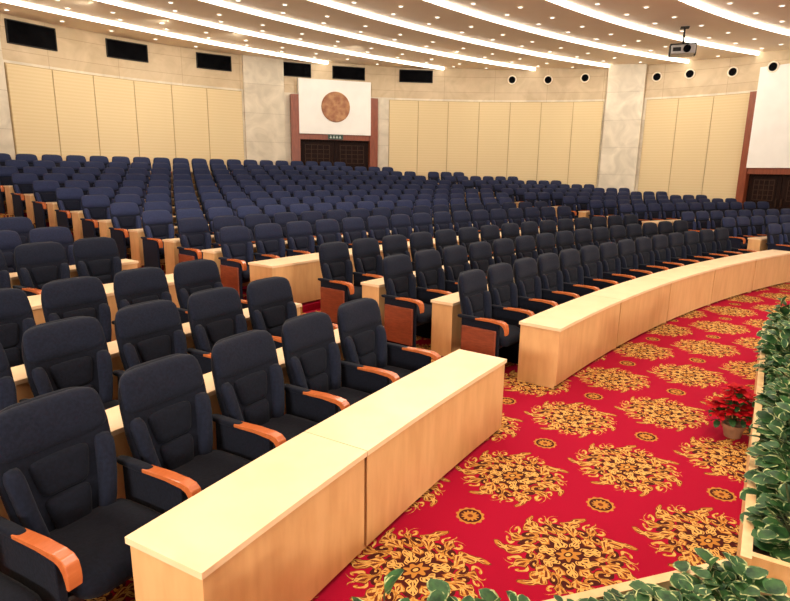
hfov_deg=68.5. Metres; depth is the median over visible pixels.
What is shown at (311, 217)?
chair
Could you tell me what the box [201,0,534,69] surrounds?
light
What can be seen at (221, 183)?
chair
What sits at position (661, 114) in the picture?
acoustic panel
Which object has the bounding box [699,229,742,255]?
chair
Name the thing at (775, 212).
chair
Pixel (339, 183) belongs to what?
chair
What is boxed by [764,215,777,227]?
chair
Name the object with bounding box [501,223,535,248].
chair
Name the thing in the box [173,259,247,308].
chair
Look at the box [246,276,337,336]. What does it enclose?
chair
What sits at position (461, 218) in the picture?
chair
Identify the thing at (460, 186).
chair
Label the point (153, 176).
chair
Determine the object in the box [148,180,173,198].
chair
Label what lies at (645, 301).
desk
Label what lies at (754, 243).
desk
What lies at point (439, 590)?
leafy shrub
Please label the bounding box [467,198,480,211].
chair
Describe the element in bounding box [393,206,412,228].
chair
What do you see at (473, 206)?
chair
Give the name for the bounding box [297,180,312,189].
chair
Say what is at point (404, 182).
chair
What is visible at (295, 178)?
chair
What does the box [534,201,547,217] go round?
chair
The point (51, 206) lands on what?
desk
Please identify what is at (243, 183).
chair
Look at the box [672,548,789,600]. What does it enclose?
leafy shrub
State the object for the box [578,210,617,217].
desk
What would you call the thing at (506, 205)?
chair
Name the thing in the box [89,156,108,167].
chair
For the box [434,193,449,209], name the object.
chair
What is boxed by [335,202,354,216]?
chair
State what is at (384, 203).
chair
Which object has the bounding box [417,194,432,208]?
chair
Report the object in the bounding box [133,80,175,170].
acoustic panel
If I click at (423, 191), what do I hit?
chair
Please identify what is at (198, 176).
chair
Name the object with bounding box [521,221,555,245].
chair
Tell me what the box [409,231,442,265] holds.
chair
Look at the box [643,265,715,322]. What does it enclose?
desk
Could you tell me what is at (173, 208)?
desk
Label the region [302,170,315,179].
chair
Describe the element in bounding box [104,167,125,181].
chair
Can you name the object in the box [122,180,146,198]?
chair
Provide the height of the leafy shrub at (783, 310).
0.627 m
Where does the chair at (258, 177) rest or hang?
on the floor
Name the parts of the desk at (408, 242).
panel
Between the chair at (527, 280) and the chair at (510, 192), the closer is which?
the chair at (527, 280)
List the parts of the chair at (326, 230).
backrest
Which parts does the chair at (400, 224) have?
backrest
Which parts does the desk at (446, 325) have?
panel, panel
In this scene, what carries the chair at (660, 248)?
on the floor
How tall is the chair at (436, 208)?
1.120 m
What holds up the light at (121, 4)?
attached to the ceiling
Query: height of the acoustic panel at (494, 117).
4.800 m
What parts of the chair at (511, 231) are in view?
backrest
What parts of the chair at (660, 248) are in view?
backrest, armrest, wooden arm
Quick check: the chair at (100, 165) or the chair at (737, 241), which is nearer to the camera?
the chair at (737, 241)
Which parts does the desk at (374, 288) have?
panel, panel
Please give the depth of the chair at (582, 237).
11.26 m
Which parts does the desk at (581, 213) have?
panel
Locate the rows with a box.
[191,158,789,217]
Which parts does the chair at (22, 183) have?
armrest, wooden arm, backrest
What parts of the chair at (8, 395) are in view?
backrest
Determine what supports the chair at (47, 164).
on the floor
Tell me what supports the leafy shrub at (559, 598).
in the planter at (663, 580)
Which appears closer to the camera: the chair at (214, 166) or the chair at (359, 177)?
the chair at (214, 166)
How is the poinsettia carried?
on the floor
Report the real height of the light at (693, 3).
0.090 m
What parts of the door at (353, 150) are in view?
panel, panel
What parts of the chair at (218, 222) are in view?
backrest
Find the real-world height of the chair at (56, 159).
1.120 m
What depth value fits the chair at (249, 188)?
15.78 m
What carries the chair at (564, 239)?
on the floor
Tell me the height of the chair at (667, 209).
1.120 m
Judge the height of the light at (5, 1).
0.090 m
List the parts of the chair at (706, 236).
backrest, armrest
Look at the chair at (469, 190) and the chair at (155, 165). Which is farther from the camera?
the chair at (469, 190)
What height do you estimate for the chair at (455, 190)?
1.120 m
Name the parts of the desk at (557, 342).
panel, panel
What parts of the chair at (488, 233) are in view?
backrest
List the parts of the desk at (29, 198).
panel, panel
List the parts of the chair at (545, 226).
backrest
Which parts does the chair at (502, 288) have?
backrest, armrest, wooden arm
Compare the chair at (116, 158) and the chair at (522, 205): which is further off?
the chair at (116, 158)
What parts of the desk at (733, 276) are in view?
panel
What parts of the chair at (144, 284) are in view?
backrest, armrest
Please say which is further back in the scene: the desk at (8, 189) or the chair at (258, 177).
the chair at (258, 177)
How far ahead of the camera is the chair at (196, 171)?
18.22 m
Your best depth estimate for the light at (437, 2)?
18.26 m
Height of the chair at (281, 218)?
1.120 m
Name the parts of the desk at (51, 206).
panel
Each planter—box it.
[544,559,788,600]
[736,328,789,596]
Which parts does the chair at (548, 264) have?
backrest, armrest, wooden arm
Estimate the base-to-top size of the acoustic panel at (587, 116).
4.800 m
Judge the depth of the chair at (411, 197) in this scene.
16.83 m
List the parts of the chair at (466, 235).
backrest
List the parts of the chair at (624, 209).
backrest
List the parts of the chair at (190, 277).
backrest, armrest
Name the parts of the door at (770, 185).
panel, panel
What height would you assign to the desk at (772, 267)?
0.670 m
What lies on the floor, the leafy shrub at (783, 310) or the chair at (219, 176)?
the chair at (219, 176)
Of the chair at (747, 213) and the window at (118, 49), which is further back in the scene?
the window at (118, 49)
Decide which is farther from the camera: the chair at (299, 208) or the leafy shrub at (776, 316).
the chair at (299, 208)
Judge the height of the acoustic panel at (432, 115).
4.800 m
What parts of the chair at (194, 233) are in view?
panel, armrest, wooden arm, backrest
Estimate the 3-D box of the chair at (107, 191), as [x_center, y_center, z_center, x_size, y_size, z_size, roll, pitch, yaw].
[-6.314,-1.941,12.869,0.757,1.120,0.670,11,16,37]
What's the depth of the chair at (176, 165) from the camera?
18.88 m
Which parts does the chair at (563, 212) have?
backrest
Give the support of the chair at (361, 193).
on the floor
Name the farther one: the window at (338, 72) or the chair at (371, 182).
the window at (338, 72)
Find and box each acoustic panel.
[4,62,60,159]
[51,69,99,160]
[92,75,138,162]
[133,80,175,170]
[171,84,210,171]
[206,88,243,169]
[388,100,417,175]
[417,101,447,179]
[446,101,478,179]
[476,102,510,179]
[506,102,541,183]
[536,102,573,183]
[567,101,603,187]
[637,98,678,198]
[668,96,713,199]
[702,93,749,201]
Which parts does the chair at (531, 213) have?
backrest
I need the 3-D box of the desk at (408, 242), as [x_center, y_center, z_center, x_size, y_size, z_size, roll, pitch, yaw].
[0.068,-0.695,10.764,0.536,0.670,2.108,12,17,41]
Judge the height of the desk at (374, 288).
0.670 m
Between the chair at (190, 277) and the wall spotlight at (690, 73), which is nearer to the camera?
the chair at (190, 277)
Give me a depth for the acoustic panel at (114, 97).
19.96 m
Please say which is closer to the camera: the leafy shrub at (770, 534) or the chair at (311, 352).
the leafy shrub at (770, 534)
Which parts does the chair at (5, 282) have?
backrest, armrest, wooden arm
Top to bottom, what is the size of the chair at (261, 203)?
1.120 m
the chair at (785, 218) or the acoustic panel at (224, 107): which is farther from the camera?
the acoustic panel at (224, 107)
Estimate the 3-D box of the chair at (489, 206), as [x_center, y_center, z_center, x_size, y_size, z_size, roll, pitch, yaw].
[2.880,-2.082,15.812,0.670,1.120,0.757,-9,16,-38]
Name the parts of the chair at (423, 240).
backrest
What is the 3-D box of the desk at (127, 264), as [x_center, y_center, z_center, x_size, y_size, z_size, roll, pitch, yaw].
[-4.524,0.012,7.036,0.345,0.670,2.969,9,15,32]
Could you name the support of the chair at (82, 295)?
on the floor
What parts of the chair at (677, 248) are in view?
backrest, armrest, wooden arm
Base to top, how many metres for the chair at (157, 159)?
1.120 m
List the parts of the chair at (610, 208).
backrest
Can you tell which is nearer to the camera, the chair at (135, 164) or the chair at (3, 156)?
the chair at (3, 156)
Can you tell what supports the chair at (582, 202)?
on the floor
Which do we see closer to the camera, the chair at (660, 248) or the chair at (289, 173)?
the chair at (660, 248)
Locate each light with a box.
[0,0,327,63]
[96,0,443,69]
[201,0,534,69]
[310,0,608,66]
[425,0,688,62]
[547,0,758,54]
[680,0,789,34]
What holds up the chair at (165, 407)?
on the floor
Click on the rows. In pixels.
(519, 187)
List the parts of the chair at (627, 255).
backrest, armrest, wooden arm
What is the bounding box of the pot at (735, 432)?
[721,419,745,438]
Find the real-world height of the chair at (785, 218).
1.120 m
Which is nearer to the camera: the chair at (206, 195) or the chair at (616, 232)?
the chair at (616, 232)
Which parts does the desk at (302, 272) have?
panel, panel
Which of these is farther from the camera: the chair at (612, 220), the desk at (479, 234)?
the chair at (612, 220)
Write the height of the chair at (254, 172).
1.120 m
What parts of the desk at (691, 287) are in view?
panel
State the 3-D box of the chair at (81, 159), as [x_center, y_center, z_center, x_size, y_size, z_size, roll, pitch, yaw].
[-9.452,-3.819,17.536,0.757,1.120,0.670,11,16,40]
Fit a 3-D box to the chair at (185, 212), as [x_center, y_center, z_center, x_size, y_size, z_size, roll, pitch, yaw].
[-3.660,-1.158,10.937,0.757,1.120,0.670,11,16,37]
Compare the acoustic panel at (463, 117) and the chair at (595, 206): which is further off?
the acoustic panel at (463, 117)
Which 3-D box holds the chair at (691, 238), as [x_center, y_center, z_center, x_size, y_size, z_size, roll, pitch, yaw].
[6.291,-0.835,11.844,0.670,1.120,0.757,-9,16,-38]
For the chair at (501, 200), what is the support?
on the floor
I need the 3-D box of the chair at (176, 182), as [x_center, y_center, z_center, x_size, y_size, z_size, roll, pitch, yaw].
[-5.466,-2.648,15.493,0.757,1.120,0.670,12,17,41]
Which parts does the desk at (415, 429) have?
panel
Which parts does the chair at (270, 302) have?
backrest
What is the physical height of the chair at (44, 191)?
1.120 m
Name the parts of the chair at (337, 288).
panel, backrest, armrest, wooden arm, seat, armrest, wooden arm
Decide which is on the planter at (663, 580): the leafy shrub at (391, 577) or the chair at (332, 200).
the leafy shrub at (391, 577)
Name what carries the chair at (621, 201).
on the floor
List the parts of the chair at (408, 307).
backrest, panel, armrest, wooden arm, seat, armrest, wooden arm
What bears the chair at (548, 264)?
on the floor
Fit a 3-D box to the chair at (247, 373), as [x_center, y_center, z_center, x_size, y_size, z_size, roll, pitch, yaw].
[-0.808,0.818,4.027,0.757,1.120,0.670,8,15,31]
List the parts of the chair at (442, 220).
backrest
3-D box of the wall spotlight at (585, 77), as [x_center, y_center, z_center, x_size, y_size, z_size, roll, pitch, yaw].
[7.973,-9.338,24.333,0.380,0.380,0.080,4,13,15]
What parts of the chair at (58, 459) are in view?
backrest, seat, armrest, wooden arm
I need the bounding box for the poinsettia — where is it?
[702,382,756,438]
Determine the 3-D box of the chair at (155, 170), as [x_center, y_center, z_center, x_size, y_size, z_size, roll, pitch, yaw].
[-6.788,-3.362,17.246,0.757,1.120,0.670,12,17,41]
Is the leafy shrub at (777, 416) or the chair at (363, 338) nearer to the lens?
the leafy shrub at (777, 416)
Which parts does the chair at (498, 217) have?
backrest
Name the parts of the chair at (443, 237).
backrest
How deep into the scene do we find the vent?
17.03 m
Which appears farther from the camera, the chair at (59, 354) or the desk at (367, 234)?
the desk at (367, 234)
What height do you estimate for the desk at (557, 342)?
0.670 m
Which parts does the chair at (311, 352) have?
backrest, seat, armrest, wooden arm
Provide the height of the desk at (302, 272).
0.670 m
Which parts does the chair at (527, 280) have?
backrest, armrest, wooden arm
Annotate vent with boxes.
[673,47,680,50]
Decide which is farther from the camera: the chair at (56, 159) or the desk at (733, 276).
the chair at (56, 159)
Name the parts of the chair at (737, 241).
armrest, wooden arm, seat, armrest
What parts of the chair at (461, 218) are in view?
backrest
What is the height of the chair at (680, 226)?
1.120 m
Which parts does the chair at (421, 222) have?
backrest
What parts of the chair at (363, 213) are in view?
backrest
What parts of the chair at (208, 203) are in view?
backrest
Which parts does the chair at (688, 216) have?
backrest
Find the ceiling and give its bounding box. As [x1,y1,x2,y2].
[0,0,789,70]
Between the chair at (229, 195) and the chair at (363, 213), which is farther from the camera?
the chair at (229, 195)
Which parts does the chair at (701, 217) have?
backrest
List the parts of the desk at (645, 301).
panel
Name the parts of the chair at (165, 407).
backrest, seat, armrest, wooden arm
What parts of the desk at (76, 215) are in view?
panel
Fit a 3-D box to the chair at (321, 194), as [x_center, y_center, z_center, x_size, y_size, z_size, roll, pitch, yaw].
[-1.824,-2.479,16.073,0.670,1.120,0.757,-11,17,-43]
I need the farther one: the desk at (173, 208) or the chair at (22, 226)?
the desk at (173, 208)
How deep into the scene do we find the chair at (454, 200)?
16.54 m
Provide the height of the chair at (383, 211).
1.120 m
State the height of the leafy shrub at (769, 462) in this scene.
0.502 m
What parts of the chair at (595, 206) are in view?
backrest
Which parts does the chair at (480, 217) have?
backrest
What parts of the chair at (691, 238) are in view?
backrest, armrest, wooden arm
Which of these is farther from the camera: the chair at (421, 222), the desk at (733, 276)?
the chair at (421, 222)
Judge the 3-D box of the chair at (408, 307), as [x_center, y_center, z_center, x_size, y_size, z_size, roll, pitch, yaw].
[0.234,0.009,7.379,0.757,1.120,0.745,10,16,37]
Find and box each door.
[290,94,377,170]
[735,91,789,214]
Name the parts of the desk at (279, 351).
panel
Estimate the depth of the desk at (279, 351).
4.76 m
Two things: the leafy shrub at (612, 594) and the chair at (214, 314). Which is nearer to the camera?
the leafy shrub at (612, 594)
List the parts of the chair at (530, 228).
backrest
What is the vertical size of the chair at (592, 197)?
1.120 m
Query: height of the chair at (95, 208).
1.120 m
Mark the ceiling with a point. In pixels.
(418, 13)
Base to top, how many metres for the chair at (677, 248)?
1.120 m
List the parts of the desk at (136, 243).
panel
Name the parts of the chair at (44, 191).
armrest, wooden arm, backrest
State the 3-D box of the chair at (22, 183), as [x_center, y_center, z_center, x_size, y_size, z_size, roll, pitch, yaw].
[-8.513,-2.412,13.607,0.757,1.120,0.730,10,16,36]
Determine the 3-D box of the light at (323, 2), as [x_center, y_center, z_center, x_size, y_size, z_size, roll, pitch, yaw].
[10.819,-8.975,21.143,44.765,0.090,6.668,-6,14,-28]
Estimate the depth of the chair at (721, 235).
12.72 m
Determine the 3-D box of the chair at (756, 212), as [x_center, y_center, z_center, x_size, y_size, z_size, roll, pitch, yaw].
[11.119,-2.150,17.372,0.670,1.120,0.758,-5,14,-26]
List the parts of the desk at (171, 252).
panel, panel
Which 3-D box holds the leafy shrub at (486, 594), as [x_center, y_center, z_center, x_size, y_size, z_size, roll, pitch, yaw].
[0.485,1.329,2.195,0.522,0.360,0.510,4,13,15]
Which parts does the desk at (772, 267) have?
panel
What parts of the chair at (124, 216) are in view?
armrest, wooden arm, backrest, seat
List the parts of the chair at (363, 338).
backrest, seat, armrest, wooden arm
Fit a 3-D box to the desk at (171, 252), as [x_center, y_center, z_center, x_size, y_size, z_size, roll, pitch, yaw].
[-3.276,-0.845,10.593,0.326,0.670,1.862,11,16,37]
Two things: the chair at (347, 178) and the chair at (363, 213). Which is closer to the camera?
the chair at (363, 213)
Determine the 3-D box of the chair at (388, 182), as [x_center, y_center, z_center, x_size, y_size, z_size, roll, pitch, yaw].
[-0.085,-3.665,20.364,0.670,1.120,0.757,-9,16,-37]
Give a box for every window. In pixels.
[4,18,57,50]
[105,38,148,62]
[196,52,231,71]
[283,62,310,77]
[332,66,364,80]
[399,69,432,82]
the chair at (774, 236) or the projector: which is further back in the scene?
the projector
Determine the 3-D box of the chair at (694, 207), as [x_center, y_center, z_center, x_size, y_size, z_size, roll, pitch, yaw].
[10.059,-2.638,19.023,0.670,1.120,0.757,-5,14,-26]
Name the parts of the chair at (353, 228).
backrest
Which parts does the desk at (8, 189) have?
panel, panel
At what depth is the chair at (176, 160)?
19.98 m
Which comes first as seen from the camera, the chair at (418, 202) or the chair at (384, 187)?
the chair at (418, 202)
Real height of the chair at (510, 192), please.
1.120 m
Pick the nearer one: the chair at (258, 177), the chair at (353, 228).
the chair at (353, 228)
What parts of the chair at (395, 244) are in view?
backrest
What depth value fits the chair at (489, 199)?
17.32 m
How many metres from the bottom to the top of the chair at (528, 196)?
1.120 m
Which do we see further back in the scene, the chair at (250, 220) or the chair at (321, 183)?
the chair at (321, 183)
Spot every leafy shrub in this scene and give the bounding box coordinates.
[352,568,409,600]
[427,578,485,600]
[478,588,529,600]
[554,595,597,600]
[599,588,663,600]
[629,573,723,600]
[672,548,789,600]
[740,424,789,516]
[740,455,789,562]
[747,401,789,470]
[749,364,789,436]
[752,357,789,406]
[753,316,789,371]
[754,307,789,356]
[756,296,789,336]
[757,305,789,346]
[760,348,789,391]
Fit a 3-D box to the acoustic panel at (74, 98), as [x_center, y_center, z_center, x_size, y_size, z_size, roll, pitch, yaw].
[-10.447,-5.019,19.223,0.120,4.800,1.301,9,15,34]
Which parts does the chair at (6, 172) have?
armrest, backrest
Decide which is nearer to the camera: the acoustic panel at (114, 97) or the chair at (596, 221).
the chair at (596, 221)
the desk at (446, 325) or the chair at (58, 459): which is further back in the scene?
the desk at (446, 325)
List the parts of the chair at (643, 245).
backrest, armrest, wooden arm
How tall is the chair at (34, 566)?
1.120 m
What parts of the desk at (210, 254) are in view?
panel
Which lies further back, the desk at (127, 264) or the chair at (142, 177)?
the chair at (142, 177)
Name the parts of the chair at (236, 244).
panel, armrest, backrest, wooden arm, seat, armrest, wooden arm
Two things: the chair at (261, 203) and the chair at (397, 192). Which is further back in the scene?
the chair at (397, 192)
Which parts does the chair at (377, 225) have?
backrest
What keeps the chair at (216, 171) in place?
on the floor
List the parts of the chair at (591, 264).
backrest, armrest, wooden arm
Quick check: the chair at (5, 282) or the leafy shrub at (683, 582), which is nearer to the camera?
the leafy shrub at (683, 582)
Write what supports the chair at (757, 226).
on the floor
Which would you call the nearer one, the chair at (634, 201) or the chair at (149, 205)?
the chair at (149, 205)
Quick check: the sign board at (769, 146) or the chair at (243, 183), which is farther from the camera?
the sign board at (769, 146)
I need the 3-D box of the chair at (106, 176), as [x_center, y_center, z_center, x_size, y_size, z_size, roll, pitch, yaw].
[-7.233,-2.740,15.149,0.757,1.120,0.670,11,16,39]
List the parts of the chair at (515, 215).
backrest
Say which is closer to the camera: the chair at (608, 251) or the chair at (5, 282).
the chair at (5, 282)
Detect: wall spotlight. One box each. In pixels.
[508,75,516,84]
[543,75,552,84]
[580,73,589,82]
[652,72,661,81]
[684,69,694,78]
[727,66,738,76]
[767,61,779,72]
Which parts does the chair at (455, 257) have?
backrest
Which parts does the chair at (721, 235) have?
backrest, armrest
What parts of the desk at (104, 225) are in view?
panel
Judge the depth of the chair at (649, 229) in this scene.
12.98 m
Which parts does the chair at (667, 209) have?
backrest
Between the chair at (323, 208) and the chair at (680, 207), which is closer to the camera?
the chair at (323, 208)
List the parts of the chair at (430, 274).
backrest, armrest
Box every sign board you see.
[297,78,370,135]
[746,63,789,167]
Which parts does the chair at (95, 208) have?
armrest, wooden arm, backrest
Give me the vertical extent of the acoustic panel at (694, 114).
4.800 m
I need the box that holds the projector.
[668,26,696,57]
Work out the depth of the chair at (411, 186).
19.81 m
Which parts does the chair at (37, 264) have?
backrest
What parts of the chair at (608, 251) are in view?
backrest, armrest, wooden arm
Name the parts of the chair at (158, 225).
armrest, wooden arm, backrest, seat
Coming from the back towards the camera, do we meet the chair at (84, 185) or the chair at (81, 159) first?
the chair at (81, 159)
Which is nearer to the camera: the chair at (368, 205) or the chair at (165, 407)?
the chair at (165, 407)
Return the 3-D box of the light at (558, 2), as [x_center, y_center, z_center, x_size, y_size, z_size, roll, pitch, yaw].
[12.858,-8.137,17.534,39.754,0.090,5.926,-6,14,-28]
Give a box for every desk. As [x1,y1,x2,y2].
[0,372,221,519]
[3,185,26,214]
[9,259,138,287]
[11,340,124,402]
[24,194,48,223]
[27,274,179,341]
[46,202,72,231]
[70,210,143,240]
[98,216,176,251]
[125,432,366,600]
[128,224,209,266]
[162,235,215,273]
[172,206,202,215]
[182,302,301,353]
[202,241,288,285]
[248,249,355,302]
[276,326,383,413]
[305,349,506,549]
[314,234,368,252]
[350,241,435,261]
[361,265,445,325]
[431,284,487,355]
[433,234,501,244]
[517,295,621,388]
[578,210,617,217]
[587,277,671,348]
[642,219,680,226]
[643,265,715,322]
[689,256,756,304]
[734,249,789,291]
[747,236,767,251]
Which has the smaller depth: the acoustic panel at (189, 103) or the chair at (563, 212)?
the chair at (563, 212)
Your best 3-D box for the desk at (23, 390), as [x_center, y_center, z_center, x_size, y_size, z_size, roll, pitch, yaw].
[-2.598,0.812,4.332,0.327,0.670,1.782,8,15,30]
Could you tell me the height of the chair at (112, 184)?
1.120 m
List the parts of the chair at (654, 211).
backrest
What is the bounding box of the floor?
[0,204,789,600]
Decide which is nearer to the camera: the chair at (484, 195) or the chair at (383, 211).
the chair at (383, 211)
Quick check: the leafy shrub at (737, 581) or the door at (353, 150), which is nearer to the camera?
the leafy shrub at (737, 581)
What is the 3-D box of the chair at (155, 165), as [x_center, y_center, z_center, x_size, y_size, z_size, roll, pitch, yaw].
[-7.219,-3.787,18.355,0.757,1.120,0.670,12,17,42]
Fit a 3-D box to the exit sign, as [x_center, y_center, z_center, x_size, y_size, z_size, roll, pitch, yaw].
[-2.480,-6.831,24.238,0.640,0.200,0.056,-3,13,-18]
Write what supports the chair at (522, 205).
on the floor
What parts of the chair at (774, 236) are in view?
backrest, armrest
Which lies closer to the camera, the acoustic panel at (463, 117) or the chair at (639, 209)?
the chair at (639, 209)
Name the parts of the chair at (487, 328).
backrest, panel, armrest, wooden arm, seat, armrest, wooden arm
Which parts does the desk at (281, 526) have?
panel, panel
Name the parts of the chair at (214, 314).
backrest, wooden arm, armrest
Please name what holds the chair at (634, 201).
on the floor
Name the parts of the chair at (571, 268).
backrest, armrest, wooden arm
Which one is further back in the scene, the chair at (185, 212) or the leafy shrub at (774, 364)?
the chair at (185, 212)
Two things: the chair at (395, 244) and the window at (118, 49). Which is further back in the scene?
the window at (118, 49)
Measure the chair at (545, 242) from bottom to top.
1.120 m
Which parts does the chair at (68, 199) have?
armrest, wooden arm, backrest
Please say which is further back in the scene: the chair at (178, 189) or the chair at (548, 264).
the chair at (178, 189)
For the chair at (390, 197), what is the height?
1.120 m
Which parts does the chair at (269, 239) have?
backrest, armrest, wooden arm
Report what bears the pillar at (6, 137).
on the floor
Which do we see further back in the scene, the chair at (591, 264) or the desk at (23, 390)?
the chair at (591, 264)
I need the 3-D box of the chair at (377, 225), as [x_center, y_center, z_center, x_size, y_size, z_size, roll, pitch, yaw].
[-0.140,-1.117,11.605,0.757,1.120,0.670,12,17,42]
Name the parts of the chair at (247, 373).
backrest, seat, armrest, wooden arm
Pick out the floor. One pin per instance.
(613, 473)
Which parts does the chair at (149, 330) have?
backrest, armrest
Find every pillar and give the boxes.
[0,40,14,159]
[242,55,285,164]
[598,64,647,193]
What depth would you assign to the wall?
22.82 m
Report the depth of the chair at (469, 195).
18.40 m
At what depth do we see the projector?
17.04 m
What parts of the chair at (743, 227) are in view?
backrest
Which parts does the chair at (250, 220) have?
backrest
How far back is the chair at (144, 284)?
5.78 m
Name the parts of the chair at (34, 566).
seat, armrest, wooden arm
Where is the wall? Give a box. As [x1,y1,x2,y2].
[0,13,789,190]
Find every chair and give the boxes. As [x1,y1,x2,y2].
[0,153,11,165]
[0,166,18,213]
[0,217,33,243]
[0,230,21,272]
[0,250,40,295]
[0,288,35,366]
[0,343,27,410]
[0,387,200,600]
[0,516,82,600]
[5,160,28,172]
[11,173,37,216]
[14,242,102,289]
[15,154,37,165]
[22,316,124,409]
[23,166,47,179]
[29,226,74,265]
[32,180,59,227]
[33,160,55,172]
[41,154,62,166]
[41,276,113,342]
[43,173,67,187]
[52,167,74,179]
[55,187,83,229]
[59,161,80,173]
[64,180,90,194]
[66,155,86,166]
[72,173,95,186]
[73,237,122,283]
[79,167,100,180]
[80,195,110,237]
[84,161,104,173]
[88,187,114,203]
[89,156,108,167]
[94,180,118,195]
[99,173,121,187]
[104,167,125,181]
[108,162,127,175]
[109,202,142,258]
[112,156,130,168]
[113,267,188,323]
[114,194,142,217]
[114,300,211,373]
[118,187,144,206]
[118,353,286,497]
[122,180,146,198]
[125,174,147,190]
[128,168,148,183]
[131,162,150,176]
[133,157,151,170]
[141,210,178,268]
[143,201,176,225]
[145,193,175,215]
[147,186,174,206]
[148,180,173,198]
[150,174,172,190]
[151,168,172,183]
[152,163,172,177]
[153,157,170,169]
[173,158,192,171]
[173,163,193,177]
[173,168,194,183]
[173,174,196,190]
[173,180,198,197]
[173,186,201,205]
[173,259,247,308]
[174,193,204,213]
[175,200,208,223]
[176,208,213,234]
[177,217,220,262]
[187,287,281,352]
[192,163,213,177]
[193,169,215,183]
[195,174,212,188]
[196,180,215,196]
[198,186,218,203]
[201,192,222,211]
[204,199,227,220]
[207,207,233,231]
[211,164,226,176]
[211,330,349,447]
[212,215,255,243]
[213,169,229,182]
[216,174,232,189]
[218,180,236,194]
[218,225,279,299]
[222,185,240,200]
[226,192,246,207]
[229,164,244,176]
[231,198,252,215]
[232,169,247,180]
[236,174,251,186]
[237,205,260,225]
[240,180,256,191]
[244,185,262,198]
[244,214,286,240]
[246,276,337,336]
[247,164,260,174]
[249,191,268,205]
[251,169,265,179]
[254,223,310,257]
[255,174,270,185]
[256,197,276,213]
[260,180,276,190]
[264,204,285,222]
[265,185,282,197]
[268,170,282,179]
[272,191,290,204]
[273,174,288,184]
[273,212,315,237]
[279,180,294,190]
[280,197,299,211]
[281,312,399,411]
[285,170,299,179]
[286,185,302,196]
[286,221,318,253]
[289,203,309,220]
[291,175,305,184]
[293,190,310,202]
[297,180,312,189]
[301,211,342,235]
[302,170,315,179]
[302,196,320,210]
[305,185,320,195]
[308,175,322,184]
[313,203,332,218]
[314,190,330,202]
[315,180,329,189]
[315,219,351,248]
[318,241,382,323]
[324,185,338,195]
[324,196,341,209]
[325,175,338,184]
[326,209,367,233]
[332,180,346,189]
[333,190,348,201]
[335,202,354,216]
[337,298,440,384]
[340,175,353,183]
[341,184,356,194]
[342,217,381,244]
[344,195,360,207]
[349,180,362,189]
[350,208,390,231]
[352,190,367,200]
[352,238,382,275]
[356,175,368,183]
[357,201,374,215]
[359,184,372,194]
[363,195,379,207]
[365,180,378,188]
[367,215,408,242]
[370,189,384,200]
[372,207,390,229]
[375,184,389,194]
[377,200,393,214]
[381,180,393,188]
[381,254,451,347]
[382,194,397,206]
[382,234,414,270]
[387,189,401,199]
[390,214,432,238]
[391,184,404,193]
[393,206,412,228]
[396,180,408,188]
[396,200,412,215]
[400,194,414,207]
[403,189,417,200]
[407,184,420,193]
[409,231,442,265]
[411,180,422,188]
[412,213,434,237]
[413,205,433,226]
[414,249,458,292]
[415,199,432,217]
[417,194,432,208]
[420,189,433,201]
[422,184,435,194]
[432,205,453,224]
[433,199,449,212]
[433,211,457,235]
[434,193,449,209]
[435,189,449,203]
[435,229,468,260]
[437,184,450,196]
[443,245,487,283]
[450,193,463,199]
[450,198,464,209]
[451,184,465,197]
[451,188,465,202]
[451,204,472,223]
[453,210,479,233]
[457,269,534,363]
[458,227,492,256]
[465,188,477,194]
[466,193,478,205]
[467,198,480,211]
[469,203,490,222]
[469,241,494,275]
[472,209,500,231]
[480,188,492,199]
[480,225,514,251]
[481,193,493,203]
[483,197,496,209]
[486,203,507,219]
[487,263,557,317]
[490,208,520,229]
[492,238,516,269]
[496,192,508,202]
[498,197,511,208]
[501,188,523,202]
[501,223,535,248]
[502,202,516,218]
[508,208,538,227]
[513,257,579,307]
[515,235,537,262]
[518,202,531,218]
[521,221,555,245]
[524,192,536,206]
[525,207,556,226]
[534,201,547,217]
[536,233,558,257]
[537,252,599,298]
[538,192,557,205]
[539,220,574,243]
[541,206,556,224]
[551,192,563,205]
[555,230,576,256]
[557,206,573,222]
[557,218,574,235]
[559,248,618,291]
[562,196,588,221]
[574,217,609,238]
[574,228,593,250]
[576,196,589,210]
[579,245,635,285]
[588,200,609,222]
[590,196,603,209]
[591,216,606,229]
[592,227,610,248]
[599,242,652,279]
[603,200,618,214]
[607,215,622,229]
[609,225,626,244]
[617,199,633,213]
[617,239,668,274]
[619,204,649,227]
[623,214,637,229]
[626,223,642,241]
[631,199,643,212]
[633,203,662,220]
[634,236,684,270]
[642,222,657,238]
[647,203,676,219]
[651,234,699,266]
[658,221,672,236]
[661,203,680,218]
[667,232,713,262]
[673,220,687,233]
[675,202,687,216]
[681,211,713,233]
[683,231,728,258]
[689,202,701,214]
[695,211,716,229]
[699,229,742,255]
[710,210,722,227]
[714,227,756,254]
[721,217,757,250]
[724,210,737,220]
[735,216,766,236]
[738,209,751,219]
[750,216,766,235]
[752,209,765,217]
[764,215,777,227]
[766,209,778,217]
[766,223,789,250]
[778,214,789,224]
[781,222,789,241]
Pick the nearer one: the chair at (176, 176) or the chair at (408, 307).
the chair at (408, 307)
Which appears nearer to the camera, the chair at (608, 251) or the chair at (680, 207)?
the chair at (608, 251)
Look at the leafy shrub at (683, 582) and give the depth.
2.50 m
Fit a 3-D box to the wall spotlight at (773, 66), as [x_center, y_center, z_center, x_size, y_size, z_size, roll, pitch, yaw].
[13.181,-8.142,20.211,0.080,0.380,0.380,-8,15,-34]
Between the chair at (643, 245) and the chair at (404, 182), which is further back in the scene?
the chair at (404, 182)
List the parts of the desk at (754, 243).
panel, panel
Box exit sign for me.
[328,134,342,139]
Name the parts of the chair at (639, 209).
backrest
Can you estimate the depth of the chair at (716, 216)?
16.54 m
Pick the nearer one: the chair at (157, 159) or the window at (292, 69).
the chair at (157, 159)
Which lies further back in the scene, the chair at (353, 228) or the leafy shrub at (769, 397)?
the chair at (353, 228)

